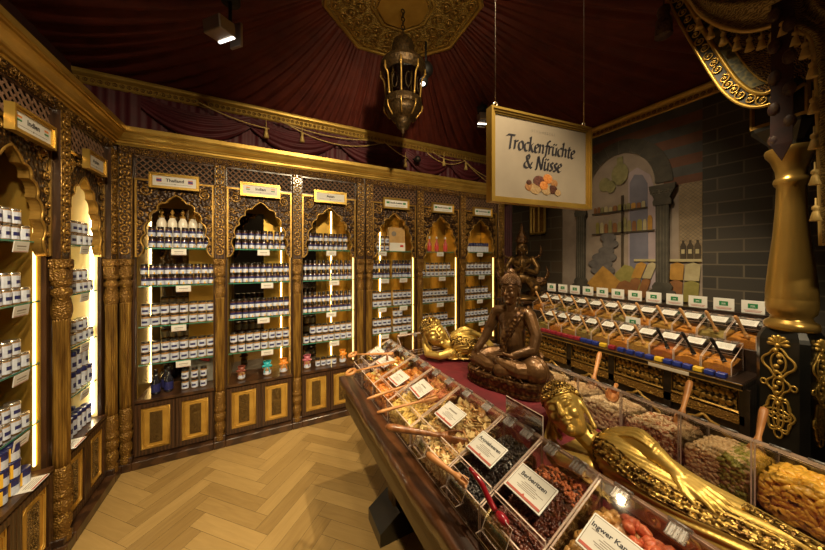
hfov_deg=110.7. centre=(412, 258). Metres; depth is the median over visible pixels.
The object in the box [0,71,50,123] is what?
lattice grille
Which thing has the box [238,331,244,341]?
spice jar
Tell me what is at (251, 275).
jar
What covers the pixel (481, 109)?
ceiling spotlight
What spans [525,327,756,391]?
countertop
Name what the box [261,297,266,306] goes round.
jar
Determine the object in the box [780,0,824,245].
curtain
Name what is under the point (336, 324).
spice jar
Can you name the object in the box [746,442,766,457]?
bowl
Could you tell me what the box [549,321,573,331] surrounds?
ground spice
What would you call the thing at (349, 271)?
bottle
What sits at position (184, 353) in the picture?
spice jar
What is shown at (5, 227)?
spice jar
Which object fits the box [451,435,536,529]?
berries
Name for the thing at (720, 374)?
packet
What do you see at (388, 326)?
spice jar
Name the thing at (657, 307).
scoop
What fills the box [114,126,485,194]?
trim
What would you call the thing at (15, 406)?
spice jar
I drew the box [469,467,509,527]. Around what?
spoon
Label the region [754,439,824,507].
bin
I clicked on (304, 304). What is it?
bottle
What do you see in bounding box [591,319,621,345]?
bin
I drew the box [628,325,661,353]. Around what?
bin
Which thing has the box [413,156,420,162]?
dome camera
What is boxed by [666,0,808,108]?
canopy
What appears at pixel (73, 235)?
spice jar
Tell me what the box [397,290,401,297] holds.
spice jar
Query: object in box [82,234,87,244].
spice jar
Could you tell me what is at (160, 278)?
jar
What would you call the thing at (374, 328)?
spice jar
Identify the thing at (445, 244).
bottle
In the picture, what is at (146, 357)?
spice jar
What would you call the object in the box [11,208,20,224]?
spice jar
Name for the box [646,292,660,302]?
flag sign
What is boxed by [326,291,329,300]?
bottle
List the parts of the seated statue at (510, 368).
sash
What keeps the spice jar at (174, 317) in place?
on the display cabinet at (178, 423)
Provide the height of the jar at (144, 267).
0.086 m
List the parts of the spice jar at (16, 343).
lid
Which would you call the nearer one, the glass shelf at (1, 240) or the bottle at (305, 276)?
the glass shelf at (1, 240)
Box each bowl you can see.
[414,376,426,383]
[421,394,438,402]
[445,429,468,445]
[457,474,468,488]
[494,510,509,527]
[587,377,596,389]
[672,413,686,426]
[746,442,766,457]
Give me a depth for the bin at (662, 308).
2.20 m
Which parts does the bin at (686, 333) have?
lid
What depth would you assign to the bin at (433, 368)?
1.27 m
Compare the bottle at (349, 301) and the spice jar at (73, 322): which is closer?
the spice jar at (73, 322)
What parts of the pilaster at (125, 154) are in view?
rosette chain, post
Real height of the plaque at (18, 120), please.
0.118 m
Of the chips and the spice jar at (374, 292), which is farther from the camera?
the spice jar at (374, 292)
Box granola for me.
[565,381,602,397]
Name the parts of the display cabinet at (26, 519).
gilt panel, door, door, gilt panel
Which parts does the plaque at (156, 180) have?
panel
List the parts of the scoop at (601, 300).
handle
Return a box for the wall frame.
[530,206,545,234]
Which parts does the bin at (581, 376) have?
lid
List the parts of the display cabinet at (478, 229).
panel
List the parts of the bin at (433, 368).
lid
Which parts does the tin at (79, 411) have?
lid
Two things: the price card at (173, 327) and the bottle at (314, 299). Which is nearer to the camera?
the price card at (173, 327)
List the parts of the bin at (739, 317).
lid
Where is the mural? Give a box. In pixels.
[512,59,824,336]
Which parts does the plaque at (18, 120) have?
panel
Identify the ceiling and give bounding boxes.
[8,0,711,155]
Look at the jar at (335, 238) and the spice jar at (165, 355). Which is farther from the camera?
the jar at (335, 238)
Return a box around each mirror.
[150,208,188,384]
[231,213,263,372]
[303,221,315,359]
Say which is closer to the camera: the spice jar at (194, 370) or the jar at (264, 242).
the spice jar at (194, 370)
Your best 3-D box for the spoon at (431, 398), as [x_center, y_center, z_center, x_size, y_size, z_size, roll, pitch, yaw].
[-0.018,0.610,1.197,0.265,0.054,0.026,0,0,-10]
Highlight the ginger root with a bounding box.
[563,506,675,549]
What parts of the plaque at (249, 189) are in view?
panel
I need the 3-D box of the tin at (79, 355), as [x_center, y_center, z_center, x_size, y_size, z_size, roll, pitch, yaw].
[-2.175,0.646,1.842,0.049,0.125,0.050,0,0,-22]
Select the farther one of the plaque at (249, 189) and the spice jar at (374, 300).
the spice jar at (374, 300)
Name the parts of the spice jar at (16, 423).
lid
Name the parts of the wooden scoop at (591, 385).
handle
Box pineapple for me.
[757,462,824,541]
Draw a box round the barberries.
[485,464,592,549]
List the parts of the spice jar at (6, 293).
lid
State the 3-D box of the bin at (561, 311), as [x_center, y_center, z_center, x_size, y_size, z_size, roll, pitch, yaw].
[1.430,0.603,2.732,0.201,0.176,0.132,0,0,-28]
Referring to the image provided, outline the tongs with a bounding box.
[345,351,394,376]
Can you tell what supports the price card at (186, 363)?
attached to the display cabinet at (178, 423)
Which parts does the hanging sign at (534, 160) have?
frame, panel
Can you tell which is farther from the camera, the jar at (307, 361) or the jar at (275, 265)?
the jar at (307, 361)
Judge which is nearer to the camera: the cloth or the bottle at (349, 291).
the cloth
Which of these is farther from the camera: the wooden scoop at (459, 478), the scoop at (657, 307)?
the scoop at (657, 307)
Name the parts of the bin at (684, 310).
lid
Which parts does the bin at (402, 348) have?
lid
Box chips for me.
[412,397,500,492]
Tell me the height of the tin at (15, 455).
0.078 m
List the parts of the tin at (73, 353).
lid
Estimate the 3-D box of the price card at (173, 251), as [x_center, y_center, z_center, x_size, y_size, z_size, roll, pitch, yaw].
[-1.919,-0.058,2.341,0.098,0.052,0.009,0,0,-28]
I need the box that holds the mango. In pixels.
[389,377,458,446]
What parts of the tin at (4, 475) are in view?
lid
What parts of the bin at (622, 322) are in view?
lid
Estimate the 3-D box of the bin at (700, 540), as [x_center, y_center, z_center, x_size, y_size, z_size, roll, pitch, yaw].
[0.414,0.641,0.564,0.246,0.216,0.214,0,0,-28]
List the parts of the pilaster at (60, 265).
post, rosette chain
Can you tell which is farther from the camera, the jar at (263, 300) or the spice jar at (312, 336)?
the spice jar at (312, 336)
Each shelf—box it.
[0,239,33,242]
[0,300,39,308]
[0,362,39,381]
[0,420,39,449]
[71,244,93,246]
[71,336,96,348]
[71,379,96,397]
[72,290,96,295]
[138,283,212,286]
[138,316,212,327]
[138,349,212,366]
[145,248,205,249]
[229,280,289,283]
[229,313,289,320]
[229,342,289,354]
[234,249,284,250]
[303,278,353,281]
[303,336,352,344]
[304,307,353,313]
[308,250,349,251]
[373,276,413,278]
[373,329,413,335]
[376,302,413,307]
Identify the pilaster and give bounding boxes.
[47,97,75,549]
[102,137,120,481]
[117,145,134,473]
[213,158,225,449]
[292,168,301,429]
[355,177,364,367]
[365,178,373,359]
[415,185,423,359]
[458,191,466,327]
[496,203,503,344]
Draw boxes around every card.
[12,241,29,251]
[12,304,29,317]
[12,369,29,387]
[12,430,29,452]
[13,473,49,495]
[71,436,86,448]
[80,246,89,253]
[80,292,89,301]
[80,341,89,352]
[80,387,89,400]
[171,249,185,254]
[171,324,185,331]
[176,285,190,291]
[176,360,190,367]
[258,250,269,255]
[258,317,269,323]
[261,283,272,288]
[261,349,272,355]
[326,251,335,255]
[326,312,335,316]
[329,280,338,285]
[329,341,338,346]
[369,347,384,357]
[376,355,393,367]
[378,251,386,255]
[378,307,386,312]
[381,279,388,282]
[381,334,388,338]
[388,369,409,386]
[400,278,406,282]
[400,306,406,310]
[409,379,433,398]
[434,401,466,427]
[466,431,507,468]
[504,463,558,515]
[558,313,569,317]
[571,315,583,320]
[575,513,643,549]
[576,299,585,302]
[585,318,596,323]
[590,301,600,304]
[601,321,613,326]
[605,303,617,306]
[619,324,633,330]
[622,305,635,309]
[639,328,655,334]
[641,307,655,311]
[662,309,677,314]
[662,332,679,339]
[682,312,701,318]
[687,336,705,344]
[708,315,728,322]
[712,341,735,350]
[736,319,759,326]
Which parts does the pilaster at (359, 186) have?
post, rosette chain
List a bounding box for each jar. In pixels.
[0,205,1,221]
[0,207,11,223]
[0,223,10,238]
[0,273,10,288]
[0,289,11,305]
[0,290,1,306]
[0,341,11,359]
[0,345,1,361]
[0,406,10,424]
[0,428,1,444]
[1,358,11,375]
[1,422,10,441]
[3,338,20,355]
[3,400,20,418]
[8,272,20,287]
[10,288,20,303]
[10,415,21,434]
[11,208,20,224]
[11,224,19,239]
[11,354,20,371]
[20,226,29,240]
[20,287,29,301]
[20,350,29,367]
[21,410,29,427]
[70,281,75,292]
[71,220,76,232]
[71,232,75,243]
[71,318,82,330]
[71,320,75,332]
[71,332,75,344]
[73,269,75,280]
[76,233,81,244]
[76,269,81,280]
[76,280,81,291]
[76,330,82,342]
[77,222,81,233]
[77,316,87,328]
[82,223,87,233]
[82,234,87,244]
[82,269,87,279]
[82,280,87,290]
[82,328,87,339]
[87,279,92,289]
[87,326,93,337]
[88,235,91,245]
[140,264,147,274]
[141,275,148,285]
[141,303,149,314]
[141,315,150,326]
[141,341,149,353]
[141,352,150,364]
[148,226,155,236]
[148,237,155,247]
[149,264,155,274]
[149,275,155,285]
[151,303,159,314]
[151,314,159,325]
[151,340,159,351]
[151,351,159,362]
[156,264,163,274]
[157,227,163,237]
[157,237,163,247]
[157,275,164,285]
[160,302,168,313]
[161,313,169,324]
[161,338,169,350]
[161,350,169,361]
[164,264,171,274]
[165,227,171,237]
[165,237,171,247]
[165,274,171,284]
[170,302,178,312]
[170,312,178,323]
[170,338,178,349]
[170,349,178,360]
[172,264,178,273]
[172,274,178,284]
[173,227,179,237]
[173,238,179,247]
[179,264,186,273]
[180,274,186,284]
[180,301,187,312]
[180,312,187,322]
[180,337,187,348]
[180,348,188,359]
[181,238,187,247]
[181,368,188,379]
[182,228,188,237]
[182,378,188,389]
[187,264,193,273]
[187,274,193,284]
[189,228,195,237]
[189,238,195,247]
[189,301,197,311]
[189,312,196,322]
[189,336,196,347]
[189,347,197,358]
[191,366,197,377]
[191,377,197,387]
[194,264,200,273]
[194,274,200,283]
[196,228,202,238]
[197,238,202,247]
[198,300,205,311]
[198,311,205,321]
[198,335,205,346]
[198,346,205,356]
[200,365,206,376]
[200,375,206,386]
[201,264,207,273]
[201,274,207,283]
[204,239,207,247]
[206,300,212,310]
[207,311,212,320]
[207,334,212,345]
[207,345,212,355]
[208,264,212,273]
[208,274,212,283]
[230,264,235,272]
[230,273,235,282]
[230,299,235,308]
[230,309,235,318]
[230,332,236,342]
[230,342,236,352]
[235,230,240,239]
[235,239,240,248]
[236,263,241,272]
[236,273,241,282]
[236,299,241,308]
[236,309,241,318]
[236,365,245,379]
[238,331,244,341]
[238,341,244,351]
[242,230,247,239]
[242,240,247,248]
[243,263,247,272]
[243,273,248,282]
[243,299,248,308]
[243,308,248,317]
[246,330,252,340]
[246,340,252,350]
[249,230,253,239]
[249,240,254,248]
[249,263,254,272]
[249,273,254,281]
[249,298,254,307]
[249,308,254,317]
[253,329,259,339]
[253,340,259,349]
[255,231,260,239]
[255,240,260,248]
[255,263,260,272]
[255,273,260,281]
[255,298,260,307]
[255,308,260,316]
[261,240,266,248]
[261,263,266,272]
[261,273,265,281]
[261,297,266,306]
[261,307,266,316]
[261,329,267,339]
[261,339,267,348]
[262,231,266,239]
[262,359,271,375]
[267,263,271,272]
[267,272,271,281]
[267,297,271,306]
[267,307,272,315]
[268,231,272,239]
[268,240,273,248]
[268,338,274,347]
[269,328,274,338]
[272,272,277,281]
[273,263,277,271]
[273,297,277,305]
[273,306,277,315]
[274,231,279,240]
[274,240,278,248]
[275,337,281,346]
[276,327,281,337]
[278,263,282,271]
[278,272,283,280]
[278,297,282,305]
[278,306,283,314]
[279,357,288,372]
[280,232,284,240]
[280,241,284,249]
[283,327,288,336]
[283,336,288,345]
[284,263,288,271]
[284,272,288,280]
[284,296,288,305]
[284,305,288,314]
[303,333,308,343]
[303,354,311,368]
[308,233,312,240]
[308,241,312,249]
[310,324,315,333]
[310,333,315,342]
[313,233,317,241]
[313,242,317,249]
[315,357,319,366]
[316,323,321,332]
[316,332,321,341]
[318,233,322,241]
[318,242,322,249]
[321,356,325,365]
[322,323,327,332]
[322,332,327,340]
[323,242,327,249]
[324,233,327,241]
[326,355,330,364]
[328,234,332,241]
[328,242,332,249]
[328,322,333,331]
[328,331,333,340]
[332,355,335,363]
[333,234,337,241]
[333,242,337,249]
[334,322,339,330]
[334,331,339,339]
[338,234,341,241]
[338,242,341,249]
[339,349,346,362]
[340,321,345,329]
[340,330,345,338]
[343,234,346,241]
[343,242,346,249]
[346,320,350,329]
[346,329,351,337]
[373,291,376,298]
[373,299,376,306]
[373,318,376,326]
[373,326,376,334]
[377,291,381,298]
[377,299,381,306]
[377,317,381,325]
[377,326,381,333]
[380,236,383,243]
[382,290,386,298]
[382,299,386,306]
[382,317,386,325]
[382,325,386,333]
[385,236,388,243]
[386,290,390,298]
[386,298,390,305]
[386,325,390,332]
[387,316,390,324]
[393,290,397,297]
[393,298,397,305]
[393,308,397,315]
[393,316,397,323]
[393,324,397,331]
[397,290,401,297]
[398,316,401,323]
[398,323,401,331]
[402,289,406,296]
[402,297,406,304]
[402,315,406,322]
[402,323,406,330]
[406,289,410,296]
[407,297,410,304]
[407,314,410,322]
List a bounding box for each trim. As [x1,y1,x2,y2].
[0,4,125,143]
[71,66,485,163]
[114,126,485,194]
[363,179,364,360]
[502,204,503,275]
[592,44,811,138]
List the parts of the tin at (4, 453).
lid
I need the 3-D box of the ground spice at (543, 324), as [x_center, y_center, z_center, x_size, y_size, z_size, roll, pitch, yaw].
[1.367,0.645,2.852,0.188,0.083,0.121,0,0,-28]
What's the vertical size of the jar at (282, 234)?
0.086 m
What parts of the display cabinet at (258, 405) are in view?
door, gilt panel, panel, door, gilt panel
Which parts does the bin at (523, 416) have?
lid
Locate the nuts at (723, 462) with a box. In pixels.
[683,434,771,502]
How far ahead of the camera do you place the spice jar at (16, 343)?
1.36 m
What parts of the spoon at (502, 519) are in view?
handle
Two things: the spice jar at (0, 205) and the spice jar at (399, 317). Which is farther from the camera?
the spice jar at (399, 317)
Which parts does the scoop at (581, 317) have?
handle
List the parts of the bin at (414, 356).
lid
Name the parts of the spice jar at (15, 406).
lid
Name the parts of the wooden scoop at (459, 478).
handle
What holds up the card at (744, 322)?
on the bin at (739, 317)
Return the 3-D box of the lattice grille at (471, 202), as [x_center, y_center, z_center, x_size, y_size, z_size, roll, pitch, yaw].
[0.903,-0.714,3.802,0.545,0.180,0.038,0,0,-28]
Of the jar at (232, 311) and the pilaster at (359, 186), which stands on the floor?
the pilaster at (359, 186)
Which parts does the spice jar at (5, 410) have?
lid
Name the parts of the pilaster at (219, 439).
rosette chain, post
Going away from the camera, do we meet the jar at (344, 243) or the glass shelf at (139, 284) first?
the glass shelf at (139, 284)
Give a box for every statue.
[420,316,493,359]
[467,268,554,401]
[495,223,549,300]
[540,380,824,549]
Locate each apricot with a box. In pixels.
[363,356,411,395]
[374,367,427,416]
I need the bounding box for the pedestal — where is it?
[496,297,539,344]
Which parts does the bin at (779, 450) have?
lid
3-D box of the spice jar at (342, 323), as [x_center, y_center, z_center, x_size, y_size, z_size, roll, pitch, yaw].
[-0.732,0.702,3.002,0.057,0.088,0.055,0,0,-41]
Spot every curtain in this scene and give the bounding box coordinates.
[504,204,511,274]
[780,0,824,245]
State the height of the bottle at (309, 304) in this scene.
0.100 m
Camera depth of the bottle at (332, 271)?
2.94 m
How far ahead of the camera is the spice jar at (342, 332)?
2.98 m
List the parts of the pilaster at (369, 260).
post, rosette chain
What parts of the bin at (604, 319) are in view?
lid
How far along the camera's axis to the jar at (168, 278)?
2.32 m
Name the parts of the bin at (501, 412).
lid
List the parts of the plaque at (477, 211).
panel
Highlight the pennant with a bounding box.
[767,0,796,160]
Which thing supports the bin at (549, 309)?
on the display counter at (730, 403)
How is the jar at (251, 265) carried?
on the jar at (251, 275)
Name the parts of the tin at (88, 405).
lid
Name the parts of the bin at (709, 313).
lid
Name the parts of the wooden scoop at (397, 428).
handle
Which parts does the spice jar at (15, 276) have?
lid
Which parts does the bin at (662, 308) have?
lid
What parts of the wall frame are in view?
panel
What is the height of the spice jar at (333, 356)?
0.084 m
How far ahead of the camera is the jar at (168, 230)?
2.34 m
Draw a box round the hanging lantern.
[380,9,425,134]
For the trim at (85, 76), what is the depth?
2.89 m
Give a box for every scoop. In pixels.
[386,423,468,445]
[426,451,468,488]
[552,311,559,325]
[558,294,565,308]
[565,313,573,328]
[571,295,579,310]
[580,315,589,332]
[585,297,593,312]
[587,351,601,389]
[596,317,605,334]
[600,299,609,315]
[605,383,618,401]
[614,322,624,340]
[616,301,625,318]
[633,325,645,344]
[635,302,646,320]
[656,305,668,324]
[656,327,669,348]
[672,380,692,426]
[679,308,692,328]
[681,332,695,354]
[704,310,718,331]
[709,337,726,362]
[734,315,750,338]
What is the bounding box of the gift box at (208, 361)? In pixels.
[188,354,212,383]
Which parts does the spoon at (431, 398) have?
handle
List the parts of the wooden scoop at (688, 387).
handle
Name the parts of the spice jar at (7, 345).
lid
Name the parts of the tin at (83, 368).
lid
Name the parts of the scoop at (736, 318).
handle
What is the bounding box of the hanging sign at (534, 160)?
[486,0,591,210]
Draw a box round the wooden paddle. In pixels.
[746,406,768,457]
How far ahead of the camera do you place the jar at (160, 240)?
2.32 m
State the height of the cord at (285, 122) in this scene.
0.141 m
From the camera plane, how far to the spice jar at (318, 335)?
2.87 m
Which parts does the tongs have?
arm, arm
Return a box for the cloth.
[411,364,683,549]
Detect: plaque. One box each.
[4,100,56,150]
[82,148,107,177]
[149,172,199,191]
[240,181,279,198]
[314,189,346,204]
[383,197,409,209]
[431,202,453,213]
[473,207,492,217]
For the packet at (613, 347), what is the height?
0.027 m
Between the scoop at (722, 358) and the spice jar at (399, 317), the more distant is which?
the spice jar at (399, 317)
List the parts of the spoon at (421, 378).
handle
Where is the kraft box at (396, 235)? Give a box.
[387,227,404,250]
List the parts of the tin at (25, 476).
lid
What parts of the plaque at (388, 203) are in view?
panel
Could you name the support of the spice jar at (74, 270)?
on the spice jar at (73, 286)
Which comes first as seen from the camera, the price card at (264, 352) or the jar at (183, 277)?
the jar at (183, 277)
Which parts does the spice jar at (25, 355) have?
lid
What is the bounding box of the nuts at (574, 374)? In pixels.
[560,370,606,389]
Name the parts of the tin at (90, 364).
lid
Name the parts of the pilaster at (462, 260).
post, rosette chain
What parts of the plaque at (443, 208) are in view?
panel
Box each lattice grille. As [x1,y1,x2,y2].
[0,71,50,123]
[71,122,104,156]
[134,155,213,184]
[227,167,291,192]
[302,176,355,198]
[373,185,415,204]
[424,191,458,209]
[466,197,495,212]
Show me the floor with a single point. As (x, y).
(312, 487)
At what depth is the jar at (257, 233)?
2.64 m
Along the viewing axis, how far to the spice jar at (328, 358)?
2.95 m
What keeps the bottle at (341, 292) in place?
on the bottle at (341, 302)
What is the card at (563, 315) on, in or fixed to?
on the bin at (561, 311)
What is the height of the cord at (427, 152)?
0.110 m
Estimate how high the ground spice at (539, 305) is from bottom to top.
0.078 m
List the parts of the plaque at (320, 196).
panel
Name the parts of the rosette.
plate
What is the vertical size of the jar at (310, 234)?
0.086 m
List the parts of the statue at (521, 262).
crown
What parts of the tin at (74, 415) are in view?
lid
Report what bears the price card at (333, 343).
attached to the display cabinet at (323, 395)
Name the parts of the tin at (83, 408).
lid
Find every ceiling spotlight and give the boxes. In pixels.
[203,0,242,49]
[420,41,432,87]
[477,101,486,127]
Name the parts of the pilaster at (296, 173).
post, rosette chain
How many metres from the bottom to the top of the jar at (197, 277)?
0.086 m
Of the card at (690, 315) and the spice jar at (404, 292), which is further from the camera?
the spice jar at (404, 292)
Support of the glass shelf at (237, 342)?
attached to the display cabinet at (258, 405)
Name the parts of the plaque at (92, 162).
panel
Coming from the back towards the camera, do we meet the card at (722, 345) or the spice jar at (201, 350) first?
the spice jar at (201, 350)
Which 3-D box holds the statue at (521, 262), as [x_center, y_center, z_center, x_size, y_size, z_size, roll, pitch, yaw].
[1.374,0.017,3.648,0.469,0.965,0.552,0,0,-35]
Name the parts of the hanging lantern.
chain, lamp shade, glass pane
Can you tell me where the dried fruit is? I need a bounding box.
[355,348,396,384]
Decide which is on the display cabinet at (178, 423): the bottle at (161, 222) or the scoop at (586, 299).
the bottle at (161, 222)
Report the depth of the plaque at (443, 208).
3.46 m
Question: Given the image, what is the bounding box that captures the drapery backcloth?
[83,84,485,182]
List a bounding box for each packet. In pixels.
[599,342,606,347]
[608,344,615,349]
[617,347,625,351]
[626,349,634,354]
[635,351,644,356]
[645,354,654,359]
[654,356,663,361]
[663,358,672,364]
[672,360,682,366]
[682,363,692,369]
[692,365,703,372]
[704,368,715,375]
[715,371,727,378]
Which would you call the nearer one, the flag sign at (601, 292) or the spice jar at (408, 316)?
the flag sign at (601, 292)
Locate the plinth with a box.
[416,350,563,447]
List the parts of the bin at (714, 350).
lid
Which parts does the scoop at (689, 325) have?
handle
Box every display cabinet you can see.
[0,56,66,549]
[65,106,114,540]
[131,147,214,470]
[226,160,292,446]
[301,170,355,426]
[372,180,415,362]
[423,186,458,353]
[465,192,496,343]
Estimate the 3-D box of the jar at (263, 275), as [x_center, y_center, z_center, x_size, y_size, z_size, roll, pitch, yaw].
[-1.388,0.171,2.656,0.047,0.086,0.046,0,0,-27]
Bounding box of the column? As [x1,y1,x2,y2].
[750,78,824,474]
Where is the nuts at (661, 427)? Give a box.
[624,411,702,462]
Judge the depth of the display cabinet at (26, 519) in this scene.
1.44 m
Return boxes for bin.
[354,339,399,386]
[362,346,413,401]
[373,355,432,420]
[388,367,460,450]
[397,329,449,363]
[408,385,503,498]
[440,395,542,541]
[475,437,599,549]
[538,309,561,328]
[543,294,564,311]
[547,363,606,389]
[548,474,719,549]
[552,311,574,331]
[555,296,579,314]
[562,314,588,335]
[567,297,592,316]
[578,316,604,330]
[578,375,649,426]
[581,299,607,319]
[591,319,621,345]
[599,301,623,322]
[609,322,640,348]
[612,303,641,325]
[621,390,706,462]
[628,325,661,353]
[631,305,661,329]
[649,329,685,359]
[650,307,683,333]
[672,310,705,337]
[674,333,712,366]
[680,412,775,505]
[697,313,735,342]
[701,338,743,376]
[725,317,763,351]
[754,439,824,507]
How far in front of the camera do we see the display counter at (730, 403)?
1.96 m
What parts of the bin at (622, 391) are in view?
lid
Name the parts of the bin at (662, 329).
lid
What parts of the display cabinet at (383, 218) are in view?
panel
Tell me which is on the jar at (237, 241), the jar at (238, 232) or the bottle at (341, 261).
the jar at (238, 232)
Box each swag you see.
[141,95,250,139]
[251,117,337,154]
[338,134,405,166]
[406,148,449,174]
[450,157,485,180]
[687,0,779,33]
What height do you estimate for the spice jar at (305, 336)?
0.088 m
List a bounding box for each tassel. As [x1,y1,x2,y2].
[263,120,268,138]
[300,125,304,142]
[403,153,406,167]
[654,1,672,40]
[695,16,702,30]
[706,25,714,39]
[719,30,727,46]
[732,33,741,51]
[744,33,754,52]
[756,31,766,50]
[777,21,786,37]
[789,26,800,47]
[799,35,810,59]
[806,54,818,79]
[807,90,819,114]
[807,126,820,149]
[808,162,821,185]
[809,198,821,220]
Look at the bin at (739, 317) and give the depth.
1.84 m
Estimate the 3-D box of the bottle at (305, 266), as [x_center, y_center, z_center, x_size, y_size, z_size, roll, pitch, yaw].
[-1.062,0.063,2.830,0.042,0.100,0.041,0,0,-23]
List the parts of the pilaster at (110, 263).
post, rosette chain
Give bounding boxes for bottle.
[151,369,160,394]
[157,209,166,247]
[161,364,167,389]
[164,366,173,391]
[167,209,176,247]
[178,210,187,247]
[188,211,197,247]
[198,222,204,247]
[303,260,307,269]
[303,270,307,280]
[303,292,307,302]
[303,303,306,312]
[308,260,311,269]
[308,270,311,279]
[308,292,311,302]
[308,302,311,312]
[312,260,316,269]
[312,292,316,301]
[313,270,316,279]
[313,302,316,311]
[317,260,320,269]
[317,270,320,279]
[317,292,320,301]
[317,302,320,311]
[321,260,325,269]
[322,270,325,279]
[322,292,325,301]
[322,302,325,311]
[326,260,329,269]
[326,270,329,279]
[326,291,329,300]
[326,301,329,310]
[330,260,334,269]
[331,270,334,279]
[331,291,334,300]
[331,301,334,310]
[335,260,338,269]
[335,270,338,279]
[335,291,338,300]
[335,301,338,310]
[339,260,342,269]
[339,270,342,278]
[339,291,342,300]
[339,300,342,309]
[343,270,346,278]
[343,300,346,309]
[344,260,347,269]
[344,290,347,299]
[347,300,350,308]
[348,260,350,269]
[348,270,351,278]
[348,290,351,299]
[376,260,379,268]
[379,269,382,277]
[386,260,389,268]
[386,269,389,277]
[392,260,395,268]
[398,260,401,268]
[427,236,431,251]
[435,237,438,251]
[443,237,446,251]
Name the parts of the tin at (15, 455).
lid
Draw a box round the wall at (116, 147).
[115,145,118,448]
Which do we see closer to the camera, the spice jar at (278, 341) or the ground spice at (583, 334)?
the ground spice at (583, 334)
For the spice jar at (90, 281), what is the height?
0.074 m
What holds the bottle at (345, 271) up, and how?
on the display cabinet at (323, 395)
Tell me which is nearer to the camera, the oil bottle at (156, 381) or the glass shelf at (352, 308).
the oil bottle at (156, 381)
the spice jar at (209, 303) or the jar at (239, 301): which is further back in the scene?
the jar at (239, 301)
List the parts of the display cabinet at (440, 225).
panel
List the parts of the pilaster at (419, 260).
post, rosette chain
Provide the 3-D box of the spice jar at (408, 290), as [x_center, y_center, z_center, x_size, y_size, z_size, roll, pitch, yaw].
[-0.046,0.402,3.361,0.057,0.088,0.055,0,0,-22]
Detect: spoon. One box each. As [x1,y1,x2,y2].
[367,376,426,399]
[377,394,438,413]
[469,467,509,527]
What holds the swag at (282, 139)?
hanging from the drapery backcloth
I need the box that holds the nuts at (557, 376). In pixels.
[550,371,569,381]
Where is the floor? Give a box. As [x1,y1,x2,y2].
[71,415,423,549]
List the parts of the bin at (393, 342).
lid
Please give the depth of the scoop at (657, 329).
1.96 m
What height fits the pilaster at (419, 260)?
2.460 m
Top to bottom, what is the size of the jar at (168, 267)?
0.086 m
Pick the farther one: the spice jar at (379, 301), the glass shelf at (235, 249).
the spice jar at (379, 301)
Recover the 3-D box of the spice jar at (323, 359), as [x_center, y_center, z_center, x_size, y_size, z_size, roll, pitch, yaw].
[-0.920,1.052,2.938,0.049,0.084,0.048,0,0,-23]
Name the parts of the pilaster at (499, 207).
post, rosette chain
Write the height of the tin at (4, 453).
0.078 m
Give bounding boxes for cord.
[196,100,269,129]
[275,119,372,140]
[285,122,380,146]
[427,152,463,164]
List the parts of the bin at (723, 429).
lid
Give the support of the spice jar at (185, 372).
on the spice jar at (185, 383)
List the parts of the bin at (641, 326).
lid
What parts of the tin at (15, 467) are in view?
lid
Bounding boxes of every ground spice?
[534,301,553,310]
[539,318,560,328]
[544,303,565,311]
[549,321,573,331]
[556,304,575,313]
[562,324,587,335]
[568,307,589,315]
[577,326,601,338]
[582,309,605,318]
[592,330,619,344]
[597,311,622,321]
[610,334,639,348]
[613,313,640,324]
[629,338,660,353]
[640,316,660,328]
[651,320,682,332]
[651,342,684,360]
[673,323,706,337]
[675,347,711,366]
[699,326,733,342]
[703,353,741,375]
[727,331,757,349]
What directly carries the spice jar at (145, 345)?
on the spice jar at (146, 357)
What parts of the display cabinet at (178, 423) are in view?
door, gilt panel, panel, door, gilt panel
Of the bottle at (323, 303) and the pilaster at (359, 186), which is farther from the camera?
the pilaster at (359, 186)
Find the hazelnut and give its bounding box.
[583,394,645,429]
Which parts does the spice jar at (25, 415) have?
lid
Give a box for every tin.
[0,440,20,462]
[0,449,8,471]
[0,466,9,489]
[0,484,8,506]
[8,475,19,497]
[9,457,20,479]
[20,464,30,486]
[71,348,81,368]
[71,351,76,372]
[71,372,75,393]
[71,409,81,431]
[71,413,76,435]
[71,417,72,438]
[75,406,85,426]
[76,368,80,389]
[77,346,87,365]
[80,402,91,422]
[81,365,86,385]
[87,362,92,381]
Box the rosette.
[322,0,483,56]
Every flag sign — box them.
[547,283,555,291]
[558,284,566,292]
[570,285,579,293]
[583,286,592,295]
[597,287,607,296]
[612,289,623,298]
[626,316,639,328]
[628,290,641,300]
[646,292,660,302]
[666,293,682,305]
[688,295,706,307]
[713,297,734,310]
[741,300,764,314]
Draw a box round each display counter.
[339,362,824,549]
[525,290,769,443]
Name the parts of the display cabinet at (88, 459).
gilt panel, door, door, gilt panel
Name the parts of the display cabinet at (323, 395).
door, gilt panel, panel, door, gilt panel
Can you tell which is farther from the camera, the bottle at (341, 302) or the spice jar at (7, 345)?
the bottle at (341, 302)
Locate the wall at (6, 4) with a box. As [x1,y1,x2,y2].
[0,0,72,73]
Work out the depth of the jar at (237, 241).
2.56 m
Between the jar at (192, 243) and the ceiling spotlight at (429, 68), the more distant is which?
the ceiling spotlight at (429, 68)

